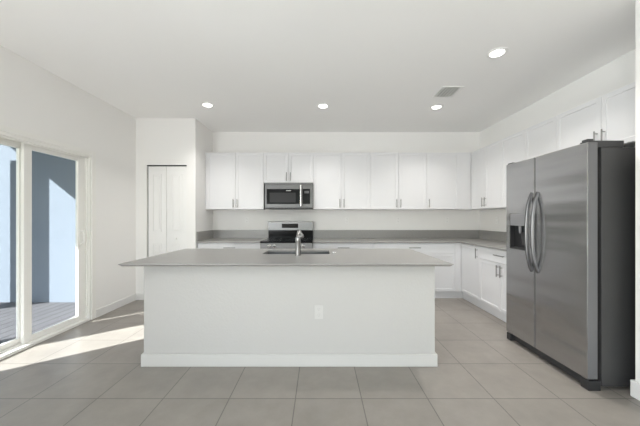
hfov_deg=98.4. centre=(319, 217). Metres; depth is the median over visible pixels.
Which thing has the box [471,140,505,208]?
upper cabinet
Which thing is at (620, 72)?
wall
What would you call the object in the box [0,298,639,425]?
floor
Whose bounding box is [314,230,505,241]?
backsplash
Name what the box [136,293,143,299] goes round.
baseboard
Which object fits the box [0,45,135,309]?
wall
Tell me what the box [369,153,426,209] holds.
upper cabinet
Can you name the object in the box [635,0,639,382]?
wall
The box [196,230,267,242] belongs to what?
countertop
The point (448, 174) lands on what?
upper cabinet
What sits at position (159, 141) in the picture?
wall
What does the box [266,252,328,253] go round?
sink
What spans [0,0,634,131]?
ceiling
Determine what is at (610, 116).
upper cabinet
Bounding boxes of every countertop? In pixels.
[118,249,453,265]
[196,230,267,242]
[313,230,505,250]
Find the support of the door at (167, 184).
in the wall at (159, 141)
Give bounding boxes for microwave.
[265,183,312,209]
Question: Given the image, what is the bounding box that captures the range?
[260,222,312,248]
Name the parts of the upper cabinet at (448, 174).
door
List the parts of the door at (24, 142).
fixed panel, sliding panel, handle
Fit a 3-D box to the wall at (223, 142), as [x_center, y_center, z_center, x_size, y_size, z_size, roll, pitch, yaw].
[0.010,-0.135,4.950,5.640,2.770,0.120,0,0,0]
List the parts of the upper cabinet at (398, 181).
door, door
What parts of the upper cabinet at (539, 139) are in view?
door, door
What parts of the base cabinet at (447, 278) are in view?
drawer, door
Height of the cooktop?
0.025 m
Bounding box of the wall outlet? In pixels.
[315,305,322,318]
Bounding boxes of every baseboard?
[96,294,135,317]
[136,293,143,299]
[630,379,639,400]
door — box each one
[0,124,95,359]
[147,165,186,256]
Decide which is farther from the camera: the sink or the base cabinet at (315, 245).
the base cabinet at (315, 245)
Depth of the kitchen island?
2.33 m
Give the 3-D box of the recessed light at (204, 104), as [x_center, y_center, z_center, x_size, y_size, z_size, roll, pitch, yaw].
[-1.513,-1.515,3.710,0.176,0.010,0.176,0,0,0]
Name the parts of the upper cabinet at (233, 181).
door, door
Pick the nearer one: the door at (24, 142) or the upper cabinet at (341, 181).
the door at (24, 142)
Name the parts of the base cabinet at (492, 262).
door, drawer, door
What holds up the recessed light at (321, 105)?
in the ceiling
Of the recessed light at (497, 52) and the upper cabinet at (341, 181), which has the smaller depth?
the recessed light at (497, 52)
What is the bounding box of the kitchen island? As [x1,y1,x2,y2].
[141,266,436,366]
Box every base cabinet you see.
[198,243,259,248]
[313,243,373,248]
[373,243,462,297]
[461,243,481,308]
[479,247,505,321]
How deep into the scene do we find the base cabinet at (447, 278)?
4.26 m
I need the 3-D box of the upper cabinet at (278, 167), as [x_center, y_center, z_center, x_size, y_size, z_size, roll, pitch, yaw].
[-0.520,-0.833,4.708,0.818,0.505,0.358,0,0,0]
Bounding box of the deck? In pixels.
[0,302,75,343]
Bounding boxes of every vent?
[432,86,464,97]
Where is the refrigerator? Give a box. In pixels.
[506,139,634,390]
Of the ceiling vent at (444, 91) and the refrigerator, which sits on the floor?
the refrigerator
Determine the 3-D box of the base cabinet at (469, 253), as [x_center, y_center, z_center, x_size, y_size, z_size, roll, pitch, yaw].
[2.485,0.817,4.046,0.681,0.866,0.520,0,0,0]
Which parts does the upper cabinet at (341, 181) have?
door, door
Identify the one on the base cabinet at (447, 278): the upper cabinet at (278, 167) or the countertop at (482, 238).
the countertop at (482, 238)
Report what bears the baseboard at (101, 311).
attached to the wall at (33, 99)
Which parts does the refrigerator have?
control panel, door, lever, handle, handle, door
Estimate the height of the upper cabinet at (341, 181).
0.942 m
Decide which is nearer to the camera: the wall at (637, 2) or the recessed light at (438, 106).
the wall at (637, 2)
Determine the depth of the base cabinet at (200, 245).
4.26 m
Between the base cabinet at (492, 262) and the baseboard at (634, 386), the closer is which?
the baseboard at (634, 386)
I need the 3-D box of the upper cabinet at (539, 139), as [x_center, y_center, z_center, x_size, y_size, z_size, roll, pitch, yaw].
[2.646,-0.614,3.365,0.364,0.942,0.889,0,0,0]
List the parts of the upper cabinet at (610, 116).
door, door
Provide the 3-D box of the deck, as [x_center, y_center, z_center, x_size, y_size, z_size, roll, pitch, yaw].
[-4.240,1.320,1.080,2.520,0.100,6.160,0,0,0]
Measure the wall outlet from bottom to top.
0.116 m
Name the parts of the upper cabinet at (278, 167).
door, door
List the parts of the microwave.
glass panel, trim, handle, control panel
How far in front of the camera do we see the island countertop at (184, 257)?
2.41 m
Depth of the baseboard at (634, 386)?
1.92 m
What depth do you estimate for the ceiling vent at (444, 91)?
3.31 m
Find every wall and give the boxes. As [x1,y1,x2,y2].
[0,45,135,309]
[0,145,75,301]
[136,118,212,293]
[213,132,479,239]
[480,49,634,231]
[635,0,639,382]
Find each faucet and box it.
[295,230,303,255]
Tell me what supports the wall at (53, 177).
on the ground
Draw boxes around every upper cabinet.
[205,153,266,209]
[264,153,312,182]
[313,153,369,209]
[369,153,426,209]
[425,153,487,209]
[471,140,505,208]
[501,116,556,207]
[557,82,634,150]
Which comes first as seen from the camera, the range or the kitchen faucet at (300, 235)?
the kitchen faucet at (300, 235)
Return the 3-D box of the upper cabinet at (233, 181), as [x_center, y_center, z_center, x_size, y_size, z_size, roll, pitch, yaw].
[-1.414,-0.614,4.708,0.967,0.942,0.358,0,0,0]
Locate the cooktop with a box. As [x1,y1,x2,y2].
[260,238,312,242]
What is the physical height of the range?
1.186 m
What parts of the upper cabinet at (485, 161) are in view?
door, door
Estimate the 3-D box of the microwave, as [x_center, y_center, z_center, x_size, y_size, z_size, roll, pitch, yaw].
[-0.502,-0.360,4.649,0.780,0.429,0.472,0,0,0]
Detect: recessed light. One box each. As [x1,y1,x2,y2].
[200,102,213,107]
[317,103,328,108]
[430,104,442,109]
[486,47,508,58]
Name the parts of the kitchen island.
baseboard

